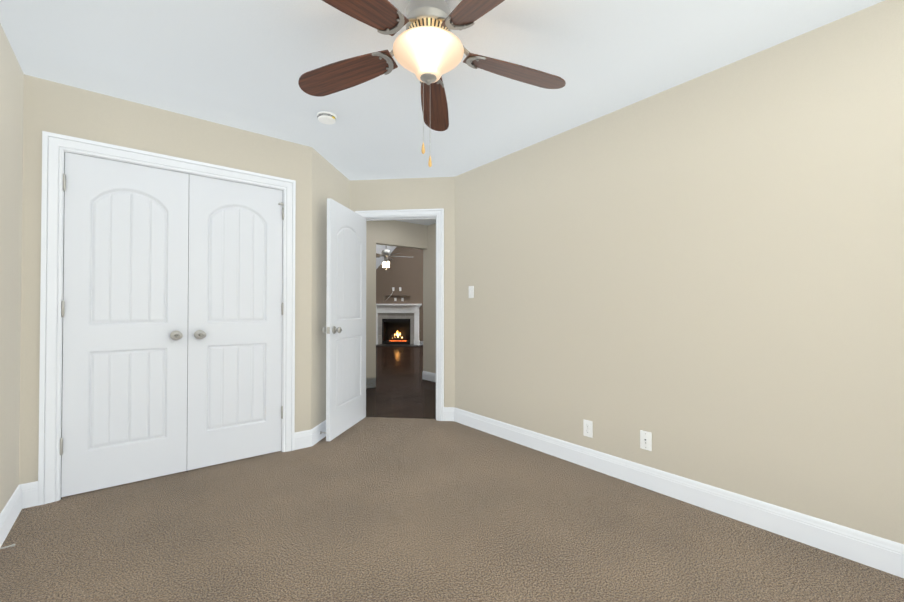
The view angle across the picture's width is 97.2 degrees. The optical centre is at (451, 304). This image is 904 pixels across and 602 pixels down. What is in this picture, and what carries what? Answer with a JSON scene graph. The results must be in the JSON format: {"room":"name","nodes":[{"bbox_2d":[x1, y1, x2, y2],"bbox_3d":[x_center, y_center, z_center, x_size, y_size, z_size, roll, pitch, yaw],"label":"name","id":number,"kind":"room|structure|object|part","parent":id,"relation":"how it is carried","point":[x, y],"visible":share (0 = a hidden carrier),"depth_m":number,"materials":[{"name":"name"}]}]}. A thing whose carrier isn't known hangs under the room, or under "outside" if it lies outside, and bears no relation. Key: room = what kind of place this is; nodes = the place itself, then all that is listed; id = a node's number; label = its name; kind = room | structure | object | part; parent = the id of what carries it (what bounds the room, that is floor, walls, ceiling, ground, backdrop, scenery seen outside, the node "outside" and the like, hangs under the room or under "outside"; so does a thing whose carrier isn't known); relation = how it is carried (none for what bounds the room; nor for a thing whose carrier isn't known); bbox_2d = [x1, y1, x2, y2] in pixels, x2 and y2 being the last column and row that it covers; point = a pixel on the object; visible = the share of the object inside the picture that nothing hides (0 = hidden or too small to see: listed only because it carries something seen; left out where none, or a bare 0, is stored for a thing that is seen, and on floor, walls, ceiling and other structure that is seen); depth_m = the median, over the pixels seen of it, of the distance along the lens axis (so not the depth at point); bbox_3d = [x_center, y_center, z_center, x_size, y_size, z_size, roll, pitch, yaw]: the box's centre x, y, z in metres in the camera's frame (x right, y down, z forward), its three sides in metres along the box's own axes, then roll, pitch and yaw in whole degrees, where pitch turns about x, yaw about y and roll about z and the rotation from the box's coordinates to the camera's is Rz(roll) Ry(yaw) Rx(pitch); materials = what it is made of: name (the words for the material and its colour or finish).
{"room":"empty bedroom","nodes":[
{"label":"empty bedroom","id":0,"kind":"room"},
{"bbox_2d":[0,23,23,512],"bbox_3d":[-1.313,-0.081,0.764,0.120,2.470,3.920,1,-1,-39],"label":"wall","id":1,"kind":"structure","parent":0,"point":[11,122],"depth_m":2.03,"materials":[{"name":"paint"}]},
{"bbox_2d":[0,481,37,547],"bbox_3d":[-1.233,1.057,0.816,0.085,0.134,3.680,1,-1,-39],"label":"baseboard","id":2,"kind":"structure","parent":1,"relation":"attached to","point":[25,495],"depth_m":2.13,"materials":[{"name":"white wood"}]},
{"bbox_2d":[19,74,311,483],"bbox_3d":[-1.867,-0.059,2.756,1.748,2.470,0.120,1,-1,-39],"label":"wall","id":3,"kind":"structure","parent":0,"point":[57,108],"depth_m":2.53,"materials":[{"name":"paint"}]},
{"bbox_2d":[60,438,62,454],"bbox_3d":[-2.283,0.832,2.329,0.014,0.097,0.013,1,-1,-39],"label":"closet hinge","id":4,"kind":"object","parent":3,"relation":"attached to","point":[61,446],"visible":1,"depth_m":2.33,"materials":[{"name":"grey metal"}]},
{"bbox_2d":[61,301,64,316],"bbox_3d":[-2.283,0.026,2.338,0.014,0.097,0.013,1,-1,-39],"label":"closet hinge","id":5,"kind":"object","parent":3,"relation":"attached to","point":[62,307],"visible":1,"depth_m":2.33,"materials":[{"name":"grey metal"}]},
{"bbox_2d":[63,174,65,190],"bbox_3d":[-2.283,-0.718,2.347,0.014,0.097,0.013,1,-1,-39],"label":"closet hinge","id":6,"kind":"object","parent":3,"relation":"attached to","point":[64,182],"visible":1,"depth_m":2.34,"materials":[{"name":"grey metal"}]},
{"bbox_2d":[61,152,188,496],"bbox_3d":[-2.059,0.117,2.550,0.614,2.030,0.035,1,-1,-39],"label":"closet door","id":7,"kind":"structure","parent":3,"relation":"in","point":[124,377],"depth_m":2.52,"materials":[{"name":"white wood"}]},
{"bbox_2d":[170,331,182,339],"bbox_3d":[-1.839,0.209,2.660,0.070,0.066,0.066,1,-1,-39],"label":"handle","id":8,"kind":"object","parent":7,"relation":"attached to","point":[176,335],"visible":1,"depth_m":2.65,"materials":[{"name":"grey metal"}]},
{"bbox_2d":[38,131,295,505],"bbox_3d":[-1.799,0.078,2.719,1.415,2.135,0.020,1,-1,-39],"label":"trim","id":9,"kind":"structure","parent":3,"relation":"attached to","point":[54,145],"depth_m":2.32,"materials":[{"name":"white wood"}]},
{"bbox_2d":[187,174,282,470],"bbox_3d":[-1.578,0.121,2.935,0.614,2.030,0.035,1,-1,-39],"label":"closet door","id":10,"kind":"structure","parent":3,"relation":"in","point":[234,405],"depth_m":2.90,"materials":[{"name":"white wood"}]},
{"bbox_2d":[194,330,205,338],"bbox_3d":[-1.734,0.210,2.744,0.070,0.066,0.066,1,-1,-39],"label":"handle","id":11,"kind":"object","parent":10,"relation":"attached to","point":[199,334],"visible":1,"depth_m":2.73,"materials":[{"name":"grey metal"}]},
{"bbox_2d":[294,420,325,449],"bbox_3d":[-1.133,1.089,3.630,0.783,0.134,0.616,1,-1,-39],"label":"baseboard","id":12,"kind":"structure","parent":3,"relation":"attached to","point":[308,438],"depth_m":3.22,"materials":[{"name":"white wood"}]},
{"bbox_2d":[311,148,349,428],"bbox_3d":[-1.154,-0.048,3.744,0.120,2.470,0.970,0,-1,6],"label":"wall","id":13,"kind":"structure","parent":0,"point":[330,180],"depth_m":3.42,"materials":[{"name":"paint"}]},
{"bbox_2d":[376,244,395,268],"bbox_3d":[-2.950,-0.812,10.215,2.850,3.150,4.600,0,-1,6],"label":"vault","id":14,"kind":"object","parent":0,"point":[379,249],"depth_m":11.90,"materials":[{"name":"white paint"}]},
{"bbox_2d":[386,287,403,300],"bbox_3d":[-1.779,-0.311,12.462,0.442,0.439,0.413,1,-1,-39],"label":"candle holder","id":15,"kind":"object","parent":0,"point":[402,299],"depth_m":12.41,"materials":[{"name":"brown"}]},
{"bbox_2d":[366,220,427,387],"bbox_3d":[-1.573,-0.028,5.452,2.941,2.470,0.120,1,-1,-39],"label":"wall","id":16,"kind":"structure","parent":0,"point":[395,233],"depth_m":5.75,"materials":[{"name":"beige paint"}]},
{"bbox_2d":[385,296,409,300],"bbox_3d":[-1.699,-0.187,12.525,0.850,0.210,0.040,0,-1,6],"label":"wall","id":17,"kind":"structure","parent":0,"point":[391,298],"depth_m":12.51,"materials":[{"name":"brown paint"}]},
{"bbox_2d":[376,247,422,343],"bbox_3d":[-1.702,-0.526,12.640,6.400,3.630,0.500,0,-1,6],"label":"wall","id":18,"kind":"structure","parent":0,"point":[405,273],"depth_m":12.37,"materials":[{"name":"brown paint"}]},
{"bbox_2d":[366,345,435,418],"bbox_3d":[0.186,1.249,8.566,14.000,0.048,16.000,1,-1,-39],"label":"floor","id":19,"kind":"structure","parent":0,"point":[402,389],"depth_m":5.64,"materials":[{"name":"brown wood"}]},
{"bbox_2d":[376,287,421,346],"bbox_3d":[-1.732,0.368,12.361,1.640,1.799,0.880,0,-1,6],"label":"fireplace","id":20,"kind":"object","parent":19,"relation":"on","point":[397,325],"visible":0.9,"depth_m":12.35,"materials":[{"name":"white wood"}]},
{"bbox_2d":[350,177,454,406],"bbox_3d":[-0.506,-0.043,4.101,1.330,2.470,0.120,0,-1,6],"label":"wall","id":21,"kind":"structure","parent":0,"point":[409,193],"depth_m":4.01,"materials":[{"name":"paint"}]},
{"bbox_2d":[326,198,365,440],"bbox_3d":[-0.933,0.130,3.700,0.101,2.030,0.760,0,-1,10],"label":"entry door","id":22,"kind":"structure","parent":21,"relation":"in","point":[346,346],"depth_m":3.61,"materials":[{"name":"white wood"}]},
{"bbox_3d":[-0.972,0.217,3.387,0.066,0.066,0.066,0,-1,10],"label":"entry knob","id":23,"kind":"part","parent":22,"relation":"part of","materials":[{"name":"silver metal"}]},
{"bbox_2d":[355,208,443,420],"bbox_3d":[-0.532,0.107,4.092,0.915,2.132,0.140,0,-1,6],"label":"door frame","id":24,"kind":"structure","parent":21,"relation":"attached to","point":[439,213],"depth_m":3.99,"materials":[{"name":"white wood"}]},
{"bbox_2d":[423,223,435,372],"bbox_3d":[0.558,-0.030,5.239,0.120,2.470,3.120,1,-1,-39],"label":"wall","id":25,"kind":"structure","parent":0,"point":[429,309],"depth_m":6.27,"materials":[{"name":"beige paint"}]},
{"bbox_2d":[422,371,435,381],"bbox_3d":[0.474,1.119,5.223,0.015,0.134,3.020,1,-1,-39],"label":"baseboard","id":26,"kind":"structure","parent":25,"relation":"attached to","point":[429,376],"depth_m":6.25,"materials":[{"name":"white wood"}]},
{"bbox_2d":[0,0,884,225],"bbox_3d":[-0.271,-1.342,2.884,4.440,0.100,5.780,1,-1,-39],"label":"ceiling","id":27,"kind":"structure","parent":0,"point":[243,64],"depth_m":2.12,"materials":[{"name":"paint"}]},
{"bbox_2d":[317,111,336,124],"bbox_3d":[-0.860,-1.275,2.738,0.132,0.038,0.132,1,-1,-39],"label":"smoke detector","id":28,"kind":"object","parent":27,"relation":"attached to","point":[325,117],"visible":1,"depth_m":2.70,"materials":[{"name":"white plastic"}]},
{"bbox_2d":[298,0,565,166],"bbox_3d":[-0.082,-0.945,1.658,1.257,0.722,1.225,1,-1,-39],"label":"fan","id":29,"kind":"object","parent":27,"relation":"hanging from","point":[429,50],"visible":1,"depth_m":1.67,"materials":[{"name":"brown wood"}]},
{"bbox_3d":[-0.491,-1.055,1.837,0.492,0.016,0.146,-6,-15,19],"label":"blade","id":30,"kind":"part","parent":29,"relation":"part of","materials":[{"name":"brown wood"}]},
{"bbox_3d":[-0.350,-1.060,1.372,0.146,0.016,0.492,-16,-4,37],"label":"blade","id":31,"kind":"part","parent":29,"relation":"part of","materials":[{"name":"brown wood"}]},
{"bbox_3d":[-0.122,-0.793,1.700,0.016,0.305,0.015,1,-1,-39],"label":"pull chain","id":32,"kind":"part","parent":29,"relation":"part of","materials":[{"name":"silver metal"}]},
{"bbox_3d":[-0.101,-1.023,1.702,0.302,0.121,0.302,1,-1,-39],"label":"lamp shade","id":33,"kind":"part","parent":29,"relation":"part of","materials":[{"name":"beige glass"}]},
{"bbox_3d":[-0.093,-0.765,1.699,0.016,0.362,0.015,1,-1,-39],"label":"pull chain","id":34,"kind":"part","parent":29,"relation":"part of","materials":[{"name":"gold metal"}]},
{"bbox_3d":[-0.093,-1.052,2.116,0.146,0.016,0.492,12,-6,2],"label":"blade","id":35,"kind":"part","parent":29,"relation":"part of","materials":[{"name":"brown wood"}]},
{"bbox_3d":[0.137,-1.060,1.363,0.146,0.016,0.492,-14,13,-33],"label":"blade","id":36,"kind":"part","parent":29,"relation":"part of","materials":[{"name":"brown wood"}]},
{"bbox_3d":[0.295,-1.055,1.823,0.492,0.016,0.146,6,10,-17],"label":"blade","id":37,"kind":"part","parent":29,"relation":"part of","materials":[{"name":"brown wood"}]},
{"bbox_2d":[0,417,903,601],"bbox_3d":[-0.284,1.147,1.963,3.103,0.020,4.384,1,-1,-39],"label":"floor carpet","id":38,"kind":"object","parent":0,"point":[374,509],"visible":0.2,"depth_m":1.94,"materials":[{"name":"brown carpet"}]},
{"bbox_2d":[455,0,903,543],"bbox_3d":[1.174,-0.060,2.650,0.120,2.470,3.750,1,-1,-39],"label":"wall","id":39,"kind":"structure","parent":0,"point":[700,279],"depth_m":2.17,"materials":[{"name":"paint"}]},
{"bbox_2d":[469,286,473,297],"bbox_3d":[0.176,-0.117,3.783,0.020,0.115,0.070,1,-1,-39],"label":"light switch","id":40,"kind":"object","parent":39,"relation":"attached to","point":[471,291],"visible":1,"depth_m":3.78,"materials":[{"name":"white plastic"}]},
{"bbox_2d":[583,419,592,437],"bbox_3d":[0.957,0.875,2.808,0.008,0.115,0.070,1,-1,-39],"label":"duplex electrical outlet","id":41,"kind":"object","parent":39,"relation":"attached to","point":[587,428],"visible":1,"depth_m":2.81,"materials":[{"name":"white plastic"}]},
{"bbox_2d":[640,430,651,450],"bbox_3d":[1.210,0.851,2.490,0.010,0.115,0.070,1,-1,-39],"label":"outlet","id":42,"kind":"object","parent":39,"relation":"attached to","point":[645,440],"visible":1,"depth_m":2.49,"materials":[{"name":"white plastic"}]},
{"bbox_2d":[444,407,903,577],"bbox_3d":[1.067,1.078,2.602,0.090,0.134,3.590,1,-1,-39],"label":"baseboard","id":43,"kind":"structure","parent":39,"relation":"attached to","point":[879,553],"depth_m":2.16,"materials":[{"name":"white wood"}]},
{"bbox_3d":[-1.175,-2.401,11.824,12.100,0.100,9.280,1,-1,-39],"label":"ceiling","id":44,"kind":"structure","parent":0,"visible":0},
{"bbox_2d":[376,246,412,271],"bbox_3d":[-1.530,-1.574,9.361,1.264,1.610,1.223,1,-1,-39],"label":"ceiling fan","id":45,"kind":"object","parent":44,"relation":"hanging from","point":[386,253],"visible":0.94,"depth_m":9.34,"materials":[{"name":"silver metal"}]},
{"bbox_3d":[-1.555,-1.691,9.406,0.216,1.375,0.216,1,-1,-39],"label":"motor","id":46,"kind":"part","parent":45,"relation":"part of","materials":[{"name":"silver metal"}]}
]}

